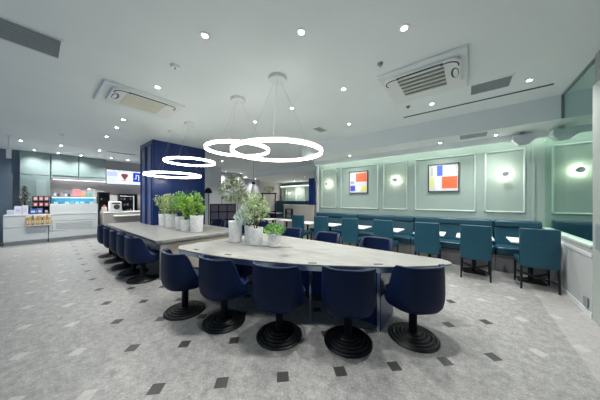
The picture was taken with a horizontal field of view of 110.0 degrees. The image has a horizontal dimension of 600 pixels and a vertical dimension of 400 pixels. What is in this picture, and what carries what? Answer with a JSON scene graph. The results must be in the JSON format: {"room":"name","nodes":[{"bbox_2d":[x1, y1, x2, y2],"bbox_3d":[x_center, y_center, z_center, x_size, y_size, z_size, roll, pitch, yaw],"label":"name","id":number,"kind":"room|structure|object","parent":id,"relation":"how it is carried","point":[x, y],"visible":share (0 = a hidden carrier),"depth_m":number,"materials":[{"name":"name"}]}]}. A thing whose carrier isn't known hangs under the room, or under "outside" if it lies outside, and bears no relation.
{"room":"eatery","nodes":[
{"label":"eatery","id":0,"kind":"room"},
{"bbox_2d":[0,148,18,209],"bbox_3d":[-11.296,-0.150,6.200,0.600,3.200,3.640,0,0,38],"label":"wall","id":1,"kind":"structure","parent":0,"point":[7,166],"depth_m":7.34,"materials":[{"name":"blue paint"}]},
{"bbox_2d":[0,173,12,242],"bbox_3d":[-10.278,0.275,6.898,0.125,2.350,1.000,0,0,38],"label":"door","id":2,"kind":"structure","parent":1,"relation":"in","point":[6,180],"depth_m":7.19,"materials":[{"name":"blue paint"}]},
{"bbox_2d":[50,154,139,209],"bbox_3d":[-9.024,-0.150,9.120,0.520,3.200,3.760,0,0,38],"label":"wall","id":3,"kind":"structure","parent":0,"point":[63,186],"depth_m":9.19,"materials":[{"name":"paint"}]},
{"bbox_2d":[51,154,77,179],"bbox_3d":[-9.219,-1.280,8.234,0.280,0.920,0.710,0,0,38],"label":"upper cabinet","id":4,"kind":"object","parent":3,"relation":"attached to","point":[62,166],"visible":1,"depth_m":8.13,"materials":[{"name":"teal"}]},
{"bbox_2d":[78,157,105,180],"bbox_3d":[-8.736,-1.280,8.840,0.280,0.920,0.800,0,0,38],"label":"upper cabinet","id":5,"kind":"object","parent":3,"relation":"attached to","point":[90,169],"visible":1,"depth_m":8.73,"materials":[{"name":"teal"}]},
{"bbox_2d":[106,169,139,185],"bbox_3d":[-7.999,-1.020,9.583,0.069,0.660,1.280,0,0,38],"label":"screen","id":6,"kind":"object","parent":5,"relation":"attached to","point":[117,177],"visible":0.83,"depth_m":9.50,"materials":[{"name":"white plastic"}]},
{"bbox_2d":[140,140,202,224],"bbox_3d":[-4.238,-0.150,7.025,1.180,3.200,1.520,0,0,38],"label":"wall column","id":7,"kind":"structure","parent":0,"point":[163,186],"depth_m":6.53,"materials":[{"name":"blue paint"}]},
{"bbox_2d":[140,139,204,224],"bbox_3d":[-4.203,-0.150,6.993,1.115,3.200,1.557,0,0,38],"label":"trim","id":8,"kind":"structure","parent":7,"relation":"attached to","point":[152,144],"depth_m":6.37,"materials":[{"name":"blue paint"}]},
{"bbox_2d":[205,166,220,224],"bbox_3d":[-4.662,-0.150,11.247,0.600,3.200,0.600,0,0,38],"label":"wall","id":9,"kind":"structure","parent":0,"point":[212,174],"depth_m":11.04,"materials":[{"name":"white paint"}]},
{"bbox_2d":[221,172,259,220],"bbox_3d":[-5.491,-0.150,13.056,1.150,3.200,6.800,0,0,38],"label":"wall","id":10,"kind":"structure","parent":0,"point":[248,185],"depth_m":14.04,"materials":[{"name":"grey paint"}]},
{"bbox_2d":[206,147,316,183],"bbox_3d":[-0.699,-1.675,12.976,8.750,0.450,8.560,0,0,38],"label":"ceiling","id":11,"kind":"structure","parent":0,"point":[264,171],"depth_m":11.31,"materials":[{"name":"paint"}]},
{"bbox_2d":[260,181,283,212],"bbox_3d":[-2.485,-0.150,17.438,0.400,3.200,3.800,0,0,38],"label":"wall","id":12,"kind":"structure","parent":0,"point":[277,186],"depth_m":17.29,"materials":[{"name":"grey paint"}]},
{"bbox_2d":[281,185,308,200],"bbox_3d":[-0.212,0.140,17.163,3.100,2.620,0.600,0,0,38],"label":"wall","id":13,"kind":"structure","parent":0,"point":[303,195],"depth_m":16.96,"materials":[{"name":"green paint"}]},
{"bbox_2d":[0,0,599,163],"bbox_3d":[-2.604,-1.825,2.991,18.200,0.150,9.440,0,0,38],"label":"ceiling","id":14,"kind":"structure","parent":0,"point":[134,44],"depth_m":2.63,"materials":[{"name":"paint"}]},
{"bbox_2d":[0,15,63,59],"bbox_3d":[-3.279,-1.743,1.822,0.500,0.014,1.610,0,0,38],"label":"ceiling vent","id":15,"kind":"object","parent":14,"relation":"in","point":[11,31],"visible":1,"depth_m":2.27,"materials":[{"name":"grey"}]},
{"bbox_2d":[94,79,184,118],"bbox_3d":[-2.825,-1.705,3.742,0.900,0.090,1.120,0,0,38],"label":"air conditioner","id":16,"kind":"object","parent":14,"relation":"attached to","point":[110,92],"visible":1,"depth_m":3.56,"materials":[{"name":"white"}]},
{"bbox_2d":[119,94,165,113],"bbox_3d":[-2.762,-1.672,3.692,0.520,0.008,0.540,0,0,38],"label":"grille","id":17,"kind":"object","parent":16,"relation":"attached to","point":[129,100],"depth_m":3.67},
{"bbox_2d":[143,168,200,178],"label":"pendant","id":18,"kind":"object","parent":14,"relation":"hanging from","point":[145,172],"depth_m":5.22,"materials":[{"name":"white"}]},
{"bbox_2d":[163,146,214,166],"label":"pendant","id":19,"kind":"object","parent":14,"relation":"hanging from","point":[168,157],"depth_m":4.62,"materials":[{"name":"white"}]},
{"bbox_2d":[204,136,240,156],"label":"pendant","id":20,"kind":"object","parent":14,"relation":"hanging from","point":[215,141],"depth_m":3.24,"materials":[{"name":"white"}]},
{"bbox_2d":[230,95,245,108],"label":"pendant","id":21,"kind":"object","parent":14,"relation":"hanging from","point":[237,100],"depth_m":3.59,"materials":[{"name":"white"}]},
{"bbox_2d":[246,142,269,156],"label":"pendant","id":22,"kind":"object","parent":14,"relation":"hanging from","point":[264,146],"depth_m":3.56,"materials":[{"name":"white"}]},
{"bbox_2d":[230,130,322,161],"label":"pendant","id":23,"kind":"object","parent":14,"relation":"hanging from","point":[255,139],"depth_m":2.60,"materials":[{"name":"white"}]},
{"bbox_2d":[268,72,286,89],"label":"ceiling mount","id":24,"kind":"object","parent":14,"relation":"hanging from","point":[277,78],"depth_m":2.96,"materials":[{"name":"white"}]},
{"bbox_2d":[376,44,467,104],"bbox_3d":[1.806,-1.701,3.074,1.020,0.098,1.060,0,0,38],"label":"air conditioner","id":25,"kind":"object","parent":14,"relation":"attached to","point":[446,71],"visible":1,"depth_m":2.88,"materials":[{"name":"white"}]},
{"bbox_2d":[398,67,446,96],"bbox_3d":[1.756,-1.664,3.011,0.540,0.024,0.520,0,0,38],"label":"grille","id":26,"kind":"object","parent":25,"relation":"attached to","point":[435,78],"depth_m":2.96,"materials":[{"name":"white"}]},
{"bbox_2d":[404,83,553,117],"bbox_3d":[3.006,-1.744,3.803,2.070,0.012,0.025,0,0,38],"label":"ceiling slot","id":27,"kind":"object","parent":14,"relation":"attached to","point":[553,83],"visible":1,"depth_m":3.64,"materials":[{"name":"grey"}]},
{"bbox_2d":[469,73,514,95],"bbox_3d":[2.901,-1.743,3.206,0.490,0.014,0.410,0,0,38],"label":"ceiling vent","id":28,"kind":"object","parent":14,"relation":"in","point":[504,81],"visible":1,"depth_m":3.19,"materials":[{"name":"grey"}]},
{"bbox_2d":[0,218,599,399],"bbox_3d":[0.060,1.510,6.341,18.200,0.120,18.000,0,0,38],"label":"floor","id":29,"kind":"structure","parent":0,"point":[72,328],"depth_m":2.08,"materials":[{"name":"tile"}]},
{"bbox_2d":[3,214,47,245],"bbox_3d":[-9.220,0.965,7.091,0.780,0.970,0.900,0,0,38],"label":"counter","id":30,"kind":"object","parent":29,"relation":"on","point":[15,230],"depth_m":6.78,"materials":[{"name":"white laminate"}]},
{"bbox_2d":[3,214,41,216],"bbox_3d":[-9.220,0.500,7.091,0.780,0.040,0.900,0,0,38],"label":"countertop","id":31,"kind":"structure","parent":30,"relation":"on","point":[5,215],"depth_m":6.72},
{"bbox_2d":[16,186,34,213],"bbox_3d":[-9.365,-0.005,7.141,0.564,0.970,0.592,0,0,38],"label":"tree","id":32,"kind":"object","parent":30,"relation":"on","point":[24,188],"visible":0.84,"depth_m":7.14,"materials":[{"name":"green plant"}]},
{"bbox_2d":[32,196,49,213],"bbox_3d":[-9.041,0.170,7.332,0.300,0.620,0.380,0,0,38],"label":"stand","id":33,"kind":"object","parent":30,"relation":"on","point":[38,201],"visible":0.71,"depth_m":7.37,"materials":[{"name":"black"}]},
{"bbox_2d":[19,150,49,208],"bbox_3d":[-9.667,-0.145,7.670,0.280,3.190,0.690,0,0,38],"label":"wall","id":34,"kind":"structure","parent":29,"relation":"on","point":[33,166],"depth_m":7.53,"materials":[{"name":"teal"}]},
{"bbox_2d":[36,179,45,195],"bbox_3d":[-9.468,-0.450,7.685,0.008,0.600,0.240,0,0,38],"label":"notice sheet","id":35,"kind":"object","parent":34,"relation":"attached to","point":[40,184],"visible":1,"depth_m":7.67,"materials":[{"name":"grey"}]},
{"bbox_2d":[48,212,97,241],"bbox_3d":[-8.551,0.965,7.933,0.780,0.970,1.230,0,0,38],"label":"counter","id":36,"kind":"object","parent":29,"relation":"on","point":[64,226],"depth_m":7.65,"materials":[{"name":"silver metal"}]},
{"bbox_2d":[26,214,50,225],"bbox_3d":[-8.724,0.670,7.016,0.090,0.360,0.520,0,0,38],"label":"rack","id":37,"kind":"object","parent":36,"relation":"attached to","point":[42,215],"visible":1,"depth_m":7.00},
{"bbox_2d":[49,196,97,213],"bbox_3d":[-8.534,0.175,7.938,0.660,0.610,1.200,0,0,38],"label":"display case","id":38,"kind":"object","parent":36,"relation":"on","point":[58,208],"visible":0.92,"depth_m":7.79,"materials":[{"name":"glass"}]},
{"bbox_2d":[50,196,94,197],"bbox_3d":[-8.534,-0.115,7.938,0.620,0.030,1.160,0,0,38],"label":"shelf","id":39,"kind":"object","parent":38,"relation":"attached to","point":[50,196],"depth_m":7.63,"materials":[{"name":"silver metal"}]},
{"bbox_2d":[51,212,97,214],"bbox_3d":[-8.551,0.500,7.933,0.780,0.040,1.230,0,0,38],"label":"countertop","id":40,"kind":"structure","parent":36,"relation":"on","point":[91,212],"depth_m":7.66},
{"bbox_2d":[97,192,109,224],"bbox_3d":[-8.362,0.560,8.932,0.310,1.780,0.354,0,0,38],"label":"shelf","id":41,"kind":"object","parent":29,"relation":"on","point":[105,196],"visible":0.45,"depth_m":8.97,"materials":[{"name":"black"}]},
{"bbox_2d":[97,224,115,257],"bbox_3d":[-4.954,1.047,5.499,0.545,0.806,0.515,0,0,36],"label":"tub chair","id":42,"kind":"object","parent":29,"relation":"on","point":[99,227],"visible":0.44,"depth_m":5.27,"materials":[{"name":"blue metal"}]},
{"bbox_2d":[103,227,122,263],"bbox_3d":[-4.367,1.047,5.032,0.545,0.806,0.515,0,0,38],"label":"tub chair","id":43,"kind":"object","parent":29,"relation":"on","point":[106,231],"visible":0.39,"depth_m":4.80,"materials":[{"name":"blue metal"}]},
{"bbox_2d":[100,210,139,233],"bbox_3d":[-7.355,0.965,8.994,0.830,0.970,1.680,0,0,38],"label":"counter","id":44,"kind":"object","parent":29,"relation":"on","point":[107,217],"depth_m":8.46,"materials":[{"name":"silver metal"}]},
{"bbox_2d":[108,201,121,211],"bbox_3d":[-7.578,0.270,8.609,0.340,0.420,0.380,0,0,38],"label":"coffee grinder","id":45,"kind":"object","parent":44,"relation":"on","point":[113,206],"visible":1,"depth_m":8.51,"materials":[{"name":"white paint"}]},
{"bbox_2d":[100,210,139,212],"bbox_3d":[-7.355,0.500,8.994,0.830,0.040,1.680,0,0,38],"label":"countertop","id":46,"kind":"structure","parent":44,"relation":"on","point":[138,210],"depth_m":8.62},
{"bbox_2d":[109,229,138,269],"bbox_3d":[-3.827,1.047,4.603,0.545,0.806,0.515,0,0,35],"label":"tub chair","id":47,"kind":"object","parent":29,"relation":"on","point":[112,235],"visible":0.55,"depth_m":4.38,"materials":[{"name":"blue leather"}]},
{"bbox_2d":[117,194,137,210],"bbox_3d":[-7.855,0.590,9.570,0.310,1.720,0.664,0,0,38],"label":"shelf","id":48,"kind":"object","parent":29,"relation":"on","point":[119,196],"visible":0.45,"depth_m":9.71,"materials":[{"name":"black"}]},
{"bbox_2d":[116,232,149,276],"bbox_3d":[-3.341,1.047,4.217,0.545,0.806,0.515,0,0,41],"label":"tub chair","id":49,"kind":"object","parent":29,"relation":"on","point":[120,241],"visible":0.55,"depth_m":4.01,"materials":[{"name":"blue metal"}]},
{"bbox_2d":[124,235,158,284],"bbox_3d":[-2.872,1.047,3.843,0.545,0.806,0.515,0,0,36],"label":"tub chair","id":50,"kind":"object","parent":29,"relation":"on","point":[136,251],"visible":0.96,"depth_m":3.64,"materials":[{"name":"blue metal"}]},
{"bbox_2d":[106,222,228,279],"bbox_3d":[-3.696,1.090,5.795,4.400,0.720,1.810,0,0,38],"label":"table","id":51,"kind":"object","parent":29,"relation":"on","point":[157,238],"visible":0.56,"depth_m":4.58,"materials":[{"name":"stone"}]},
{"bbox_2d":[153,225,203,232],"bbox_3d":[-3.087,0.726,5.356,2.499,0.008,0.380,0,0,38],"label":"tray","id":52,"kind":"object","parent":51,"relation":"on","point":[172,228],"visible":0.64,"depth_m":5.14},
{"bbox_2d":[153,194,170,225],"bbox_3d":[-3.911,0.271,6.016,0.537,0.902,0.391,0,0,11],"label":"potted plant","id":53,"kind":"object","parent":52,"relation":"on","point":[162,222],"visible":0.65,"depth_m":5.93,"materials":[{"name":"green plant"}]},
{"bbox_2d":[161,193,177,227],"bbox_3d":[-3.438,0.265,5.609,0.437,0.914,0.520,0,0,-41],"label":"potted plant","id":54,"kind":"object","parent":52,"relation":"on","point":[170,218],"visible":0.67,"depth_m":5.51,"materials":[{"name":"green plant"}]},
{"bbox_2d":[170,191,186,228],"bbox_3d":[-3.010,0.241,5.247,0.517,0.962,0.439,0,0,38],"label":"potted plant","id":55,"kind":"object","parent":52,"relation":"on","point":[177,218],"visible":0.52,"depth_m":5.18,"materials":[{"name":"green plant"}]},
{"bbox_2d":[177,194,195,230],"bbox_3d":[-2.705,0.290,4.996,0.525,0.864,0.402,0,0,38],"label":"potted plant","id":56,"kind":"object","parent":52,"relation":"on","point":[185,223],"visible":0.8,"depth_m":4.93,"materials":[{"name":"green plant"}]},
{"bbox_2d":[186,190,205,231],"bbox_3d":[-2.379,0.247,4.840,0.417,0.949,0.516,0,0,-18],"label":"potted plant","id":57,"kind":"object","parent":52,"relation":"on","point":[196,221],"visible":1,"depth_m":4.74,"materials":[{"name":"green plant"}]},
{"bbox_2d":[161,248,205,320],"bbox_3d":[-1.510,1.047,2.760,0.545,0.806,0.515,0,0,37],"label":"tub chair","id":58,"kind":"object","parent":29,"relation":"on","point":[178,273],"visible":0.85,"depth_m":2.55,"materials":[{"name":"blue leather"}]},
{"bbox_2d":[212,219,223,226],"bbox_3d":[-2.810,1.047,6.989,0.545,0.806,0.515,0,0,38],"label":"tub chair","id":59,"kind":"object","parent":29,"relation":"on","point":[217,222],"visible":0.17,"depth_m":7.19,"materials":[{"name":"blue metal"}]},
{"bbox_2d":[210,204,235,226],"bbox_3d":[-2.943,0.800,8.027,0.940,1.300,0.060,0,0,-17],"label":"divider","id":60,"kind":"object","parent":29,"relation":"on","point":[217,211],"visible":0.48,"depth_m":8.01,"materials":[{"name":"black metal"}]},
{"bbox_2d":[198,254,248,334],"bbox_3d":[-0.905,1.047,2.509,0.545,0.806,0.515,0,0,32],"label":"tub chair","id":61,"kind":"object","parent":29,"relation":"on","point":[218,280],"visible":1,"depth_m":2.31,"materials":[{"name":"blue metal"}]},
{"bbox_2d":[217,174,249,217],"bbox_3d":[-2.168,0.293,6.924,1.165,2.314,0.969,0,0,38],"label":"potted tree","id":62,"kind":"object","parent":29,"relation":"on","point":[233,180],"visible":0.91,"depth_m":6.86,"materials":[{"name":"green plant"}]},
{"bbox_2d":[252,261,304,350],"bbox_3d":[-0.222,1.047,2.259,0.545,0.806,0.515,0,0,19],"label":"tub chair","id":63,"kind":"object","parent":29,"relation":"on","point":[280,291],"visible":1,"depth_m":2.05,"materials":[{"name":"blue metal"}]},
{"bbox_2d":[281,227,301,238],"bbox_3d":[-0.232,1.047,4.657,0.545,0.806,0.515,0,0,35],"label":"tub chair","id":64,"kind":"object","parent":29,"relation":"on","point":[290,232],"visible":0.18,"depth_m":4.85,"materials":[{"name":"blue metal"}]},
{"bbox_2d":[276,201,308,217],"bbox_3d":[-0.549,0.760,16.658,3.200,1.380,0.590,0,0,38],"label":"seat","id":65,"kind":"object","parent":29,"relation":"on","point":[279,204],"visible":0.49,"depth_m":16.90,"materials":[{"name":"teal leather"}]},
{"bbox_2d":[292,215,311,239],"bbox_3d":[0.061,0.955,6.599,0.444,0.991,0.516,0,0,38],"label":"dining chair","id":66,"kind":"object","parent":29,"relation":"on","point":[297,220],"visible":0.59,"depth_m":6.38,"materials":[{"name":"teal leather"}]},
{"bbox_2d":[178,233,451,332],"bbox_3d":[-0.071,1.089,2.912,3.462,0.722,1.810,0,0,38],"label":"table","id":67,"kind":"object","parent":29,"relation":"on","point":[309,256],"visible":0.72,"depth_m":2.76,"materials":[{"name":"stone"}]},
{"bbox_2d":[225,239,292,246],"bbox_3d":[-0.686,0.725,3.541,1.305,0.008,0.381,0,0,26],"label":"tray","id":68,"kind":"object","parent":67,"relation":"on","point":[242,240],"visible":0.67,"depth_m":3.48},
{"bbox_2d":[228,220,241,241],"bbox_3d":[-1.130,0.543,3.672,0.230,0.355,0.230,0,0,38],"label":"pot","id":69,"kind":"object","parent":68,"relation":"on","point":[235,229],"visible":0.88,"depth_m":3.58,"materials":[{"name":"ceramic"}]},
{"bbox_2d":[233,206,255,241],"bbox_3d":[-0.988,0.413,3.641,0.395,0.615,0.394,0,0,38],"label":"potted plant","id":70,"kind":"object","parent":68,"relation":"on","point":[239,213],"visible":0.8,"depth_m":3.59,"materials":[{"name":"green plant"}]},
{"bbox_2d":[240,191,270,244],"bbox_3d":[-0.741,0.266,3.464,0.612,0.911,0.407,0,0,38],"label":"tree","id":71,"kind":"object","parent":68,"relation":"on","point":[255,233],"visible":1,"depth_m":3.38,"materials":[{"name":"green plant"}]},
{"bbox_2d":[263,223,285,246],"bbox_3d":[-0.407,0.532,3.304,0.366,0.378,0.344,0,0,38],"label":"potted plant","id":72,"kind":"object","parent":68,"relation":"on","point":[273,237],"visible":1,"depth_m":3.23,"materials":[{"name":"green plant"}]},
{"bbox_2d":[314,216,328,238],"bbox_3d":[0.713,0.955,6.080,0.444,0.991,0.516,0,0,36],"label":"dining chair","id":73,"kind":"object","parent":29,"relation":"on","point":[321,223],"visible":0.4,"depth_m":5.87,"materials":[{"name":"fabric"}]},
{"bbox_2d":[314,231,339,243],"bbox_3d":[0.479,1.047,4.040,0.545,0.806,0.515,0,0,38],"label":"tub chair","id":74,"kind":"object","parent":29,"relation":"on","point":[324,236],"visible":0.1,"depth_m":4.23,"materials":[{"name":"blue leather"}]},
{"bbox_2d":[309,212,358,245],"bbox_3d":[1.107,0.943,6.958,1.562,1.015,0.610,0,0,38],"label":"bench","id":75,"kind":"object","parent":29,"relation":"on","point":[333,217],"visible":0.37,"depth_m":6.99,"materials":[{"name":"teal leather"}]},
{"bbox_2d":[309,227,341,235],"bbox_3d":[1.051,1.030,6.888,1.562,0.160,0.430,0,0,38],"label":"seat cushion","id":76,"kind":"object","parent":75,"relation":"on","point":[333,229],"depth_m":6.83,"materials":[{"name":"teal leather"}]},
{"bbox_2d":[321,265,375,358],"bbox_3d":[0.494,1.047,2.163,0.545,0.806,0.515,0,0,9],"label":"tub chair","id":77,"kind":"object","parent":29,"relation":"on","point":[349,295],"visible":1,"depth_m":1.95,"materials":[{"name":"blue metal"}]},
{"bbox_2d":[341,218,362,246],"bbox_3d":[1.399,0.955,5.534,0.444,0.991,0.516,0,0,38],"label":"dining chair","id":78,"kind":"object","parent":29,"relation":"on","point":[349,226],"visible":0.8,"depth_m":5.31,"materials":[{"name":"teal leather"}]},
{"bbox_2d":[360,236,392,251],"bbox_3d":[1.227,1.047,3.470,0.545,0.806,0.515,0,0,41],"label":"tub chair","id":79,"kind":"object","parent":29,"relation":"on","point":[372,242],"visible":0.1,"depth_m":3.65,"materials":[{"name":"blue leather"}]},
{"bbox_2d":[352,214,414,253],"bbox_3d":[2.336,0.943,5.981,1.562,1.015,0.610,0,0,38],"label":"bench","id":80,"kind":"object","parent":29,"relation":"on","point":[404,237],"visible":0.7,"depth_m":5.78,"materials":[{"name":"teal leather"}]},
{"bbox_2d":[359,231,412,243],"bbox_3d":[2.280,1.030,5.910,1.562,0.160,0.430,0,0,38],"label":"seat cushion","id":81,"kind":"object","parent":80,"relation":"on","point":[403,238],"depth_m":5.59,"materials":[{"name":"teal leather"}]},
{"bbox_2d":[373,219,398,252],"bbox_3d":[2.054,0.955,5.013,0.444,0.991,0.516,0,0,41],"label":"dining chair","id":82,"kind":"object","parent":29,"relation":"on","point":[381,228],"visible":0.51,"depth_m":4.80,"materials":[{"name":"teal leather"}]},
{"bbox_2d":[384,264,445,352],"bbox_3d":[1.198,1.047,2.229,0.545,0.806,0.515,0,0,-5],"label":"tub chair","id":83,"kind":"object","parent":29,"relation":"on","point":[413,291],"visible":1,"depth_m":2.02,"materials":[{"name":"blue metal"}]},
{"bbox_2d":[414,222,440,258],"bbox_3d":[2.727,0.955,4.478,0.444,0.991,0.516,0,0,37],"label":"dining chair","id":84,"kind":"object","parent":29,"relation":"on","point":[426,234],"visible":0.9,"depth_m":4.27,"materials":[{"name":"teal leather"}]},
{"bbox_2d":[411,216,494,269],"bbox_3d":[3.565,0.943,5.004,1.562,1.015,0.610,0,0,38],"label":"bench","id":85,"kind":"object","parent":29,"relation":"on","point":[450,245],"visible":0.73,"depth_m":4.88,"materials":[{"name":"teal leather"}]},
{"bbox_2d":[411,237,494,253],"bbox_3d":[3.509,1.030,4.933,1.562,0.160,0.430,0,0,38],"label":"seat cushion","id":86,"kind":"object","parent":85,"relation":"on","point":[447,243],"depth_m":4.80,"materials":[{"name":"teal leather"}]},
{"bbox_2d":[456,233,494,275],"bbox_3d":[3.522,1.090,4.252,0.570,0.720,0.620,0,0,38],"label":"cafe table","id":87,"kind":"object","parent":29,"relation":"on","point":[473,270],"visible":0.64,"depth_m":4.22,"materials":[{"name":"black metal"}]},
{"bbox_2d":[460,224,491,282],"bbox_3d":[3.335,0.955,3.995,0.444,0.991,0.516,0,0,40],"label":"dining chair","id":88,"kind":"object","parent":29,"relation":"on","point":[475,240],"visible":1,"depth_m":3.80,"materials":[{"name":"teal leather"}]},
{"bbox_2d":[493,220,547,278],"bbox_3d":[4.461,0.943,4.291,0.712,1.015,0.610,0,0,38],"label":"bench","id":89,"kind":"object","parent":29,"relation":"on","point":[505,250],"visible":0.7,"depth_m":4.29,"materials":[{"name":"teal leather"}]},
{"bbox_2d":[494,244,518,255],"bbox_3d":[4.405,1.030,4.220,0.712,0.160,0.430,0,0,38],"label":"seat cushion","id":90,"kind":"object","parent":89,"relation":"on","point":[500,249],"depth_m":4.22,"materials":[{"name":"teal leather"}]},
{"bbox_2d":[506,237,546,285],"bbox_3d":[4.133,1.090,3.766,0.570,0.720,0.620,0,0,38],"label":"cafe table","id":91,"kind":"object","parent":29,"relation":"on","point":[511,239],"visible":0.49,"depth_m":3.74,"materials":[{"name":"white paint"}]},
{"bbox_2d":[513,228,560,294],"bbox_3d":[3.938,0.955,3.515,0.444,0.991,0.516,0,0,36],"label":"dining chair","id":92,"kind":"object","parent":29,"relation":"on","point":[538,248],"visible":1,"depth_m":3.33,"materials":[{"name":"teal leather"}]},
{"bbox_2d":[552,220,592,241],"bbox_3d":[5.979,0.920,2.521,3.580,1.060,1.490,0,0,38],"label":"bench","id":93,"kind":"object","parent":29,"relation":"on","point":[582,229],"visible":0.2,"depth_m":3.90,"materials":[{"name":"teal leather"}]},
{"bbox_2d":[283,205,316,238],"bbox_3d":[-0.039,0.820,8.305,1.540,1.260,0.190,0,0,38],"label":"wall","id":94,"kind":"structure","parent":0,"point":[309,211],"depth_m":8.04,"materials":[{"name":"grey"}]},
{"bbox_2d":[309,178,314,204],"bbox_3d":[0.443,-0.316,7.915,0.240,1.008,0.060,0,0,38],"label":"divider panel","id":95,"kind":"object","parent":94,"relation":"on","point":[311,180],"visible":1,"depth_m":7.87,"materials":[{"name":"blue paint"}]},
{"bbox_2d":[284,181,316,212],"bbox_3d":[5.507,-0.150,13.189,18.200,3.200,0.300,0,0,38],"label":"wall","id":96,"kind":"structure","parent":0,"point":[300,183],"depth_m":16.96,"materials":[{"name":"grey paint"}]},
{"bbox_2d":[317,165,318,211],"bbox_3d":[0.711,-0.150,7.785,0.080,3.200,0.230,0,0,38],"label":"wall pier","id":97,"kind":"object","parent":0,"point":[317,165],"visible":0.14,"depth_m":7.68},
{"bbox_2d":[302,89,592,164],"bbox_3d":[4.073,-1.565,4.357,9.450,0.670,1.010,0,0,38],"label":"ceiling","id":98,"kind":"structure","parent":0,"point":[539,117],"depth_m":4.39,"materials":[{"name":"white paint"}]},
{"bbox_2d":[458,131,488,139],"bbox_3d":[3.620,-1.343,4.391,0.480,0.014,0.420,0,0,38],"label":"ceiling vent","id":99,"kind":"object","parent":98,"relation":"in","point":[484,133],"visible":1,"depth_m":4.37,"materials":[{"name":"grey plastic"}]},
{"bbox_2d":[511,132,535,145],"bbox_3d":[4.438,-1.211,4.189,0.325,0.278,0.200,0,0,31],"label":"ceiling speaker","id":100,"kind":"object","parent":98,"relation":"attached to","point":[522,139],"visible":1,"depth_m":4.12,"materials":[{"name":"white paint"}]},
{"bbox_2d":[548,126,578,140],"bbox_3d":[4.798,-1.211,3.838,0.325,0.278,0.200,0,0,31],"label":"ceiling speaker","id":101,"kind":"object","parent":98,"relation":"attached to","point":[561,134],"visible":1,"depth_m":3.77,"materials":[{"name":"white paint"}]},
{"bbox_2d":[319,131,592,243],"bbox_3d":[4.449,-0.225,4.830,9.450,3.350,0.200,0,0,38],"label":"wall","id":102,"kind":"structure","parent":0,"point":[573,190],"depth_m":4.86,"materials":[{"name":"green paint"}]},
{"bbox_2d":[321,168,336,207],"bbox_3d":[1.012,-0.410,7.417,0.610,1.380,0.030,0,0,38],"label":"trim","id":103,"kind":"structure","parent":102,"relation":"attached to","point":[332,168],"depth_m":7.25,"materials":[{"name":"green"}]},
{"bbox_2d":[349,170,367,192],"bbox_3d":[1.867,-0.570,6.732,0.620,0.700,0.032,0,0,38],"label":"framed picture","id":104,"kind":"object","parent":102,"relation":"attached to","point":[358,180],"visible":1,"depth_m":6.72,"materials":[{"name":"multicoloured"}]},
{"bbox_2d":[341,164,377,208],"bbox_3d":[1.869,-0.410,6.736,1.260,1.380,0.030,0,0,38],"label":"trim","id":105,"kind":"structure","parent":102,"relation":"attached to","point":[370,164],"depth_m":6.69,"materials":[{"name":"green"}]},
{"bbox_2d":[383,161,406,209],"bbox_3d":[2.730,-0.410,6.051,0.660,1.380,0.030,0,0,38],"label":"trim","id":106,"kind":"structure","parent":102,"relation":"attached to","point":[398,161],"depth_m":6.06,"materials":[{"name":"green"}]},
{"bbox_2d":[428,162,458,191],"bbox_3d":[3.632,-0.565,5.329,0.650,0.710,0.032,0,0,38],"label":"framed picture","id":107,"kind":"object","parent":102,"relation":"attached to","point":[441,177],"visible":1,"depth_m":5.32,"materials":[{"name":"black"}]},
{"bbox_2d":[415,153,475,211],"bbox_3d":[3.630,-0.410,5.335,1.280,1.380,0.030,0,0,38],"label":"trim","id":108,"kind":"structure","parent":102,"relation":"attached to","point":[474,154],"depth_m":5.13,"materials":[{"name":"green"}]},
{"bbox_2d":[484,148,525,212],"bbox_3d":[4.507,-0.410,4.638,0.660,1.380,0.030,0,0,38],"label":"trim","id":109,"kind":"structure","parent":102,"relation":"attached to","point":[523,149],"depth_m":4.52,"materials":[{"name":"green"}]},
{"bbox_2d":[532,139,534,220],"bbox_3d":[4.854,-0.040,4.368,0.040,2.980,0.020,0,0,38],"label":"trim","id":110,"kind":"structure","parent":102,"relation":"attached to","point":[533,141],"depth_m":4.36,"materials":[{"name":"green paint"}]},
{"bbox_2d":[552,141,592,214],"bbox_3d":[5.544,-0.410,3.813,1.270,1.380,0.030,0,0,38],"label":"trim","id":111,"kind":"structure","parent":102,"relation":"attached to","point":[553,146],"depth_m":4.18,"materials":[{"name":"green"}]},
{"bbox_2d":[550,50,599,325],"bbox_3d":[3.375,-0.150,2.203,0.160,3.200,5.250,0,0,38],"label":"wall","id":112,"kind":"structure","parent":0,"point":[576,267],"depth_m":2.55,"materials":[{"name":"grey"}]},
{"bbox_2d":[542,227,592,248],"bbox_3d":[4.285,0.570,3.396,0.130,0.040,2.250,0,0,38],"label":"trim","id":113,"kind":"structure","parent":112,"relation":"on","point":[587,243],"depth_m":2.99,"materials":[{"name":"grey"}]},
{"bbox_2d":[554,241,591,318],"bbox_3d":[4.243,1.055,3.429,0.008,0.790,2.250,0,0,38],"label":"trim","id":114,"kind":"structure","parent":112,"relation":"attached to","point":[586,311],"depth_m":2.87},
{"bbox_2d":[595,223,599,250],"bbox_3d":[3.381,0.420,2.364,0.028,0.300,0.150,0,0,38],"label":"switch box","id":115,"kind":"object","parent":112,"relation":"attached to","point":[597,226],"visible":1,"depth_m":2.39,"materials":[{"name":"grey"}]},
{"bbox_3d":[4.283,-0.598,3.391,0.012,2.295,2.240,0,0,39],"label":"window","id":116,"kind":"structure","parent":112,"relation":"in","visible":0},
{"bbox_2d":[561,58,594,118],"bbox_3d":[3.971,-0.600,2.997,0.045,2.299,1.245,0,0,38],"label":"window frame","id":117,"kind":"structure","parent":116,"relation":"attached to","point":[592,62],"depth_m":3.22,"materials":[{"name":"grey"}]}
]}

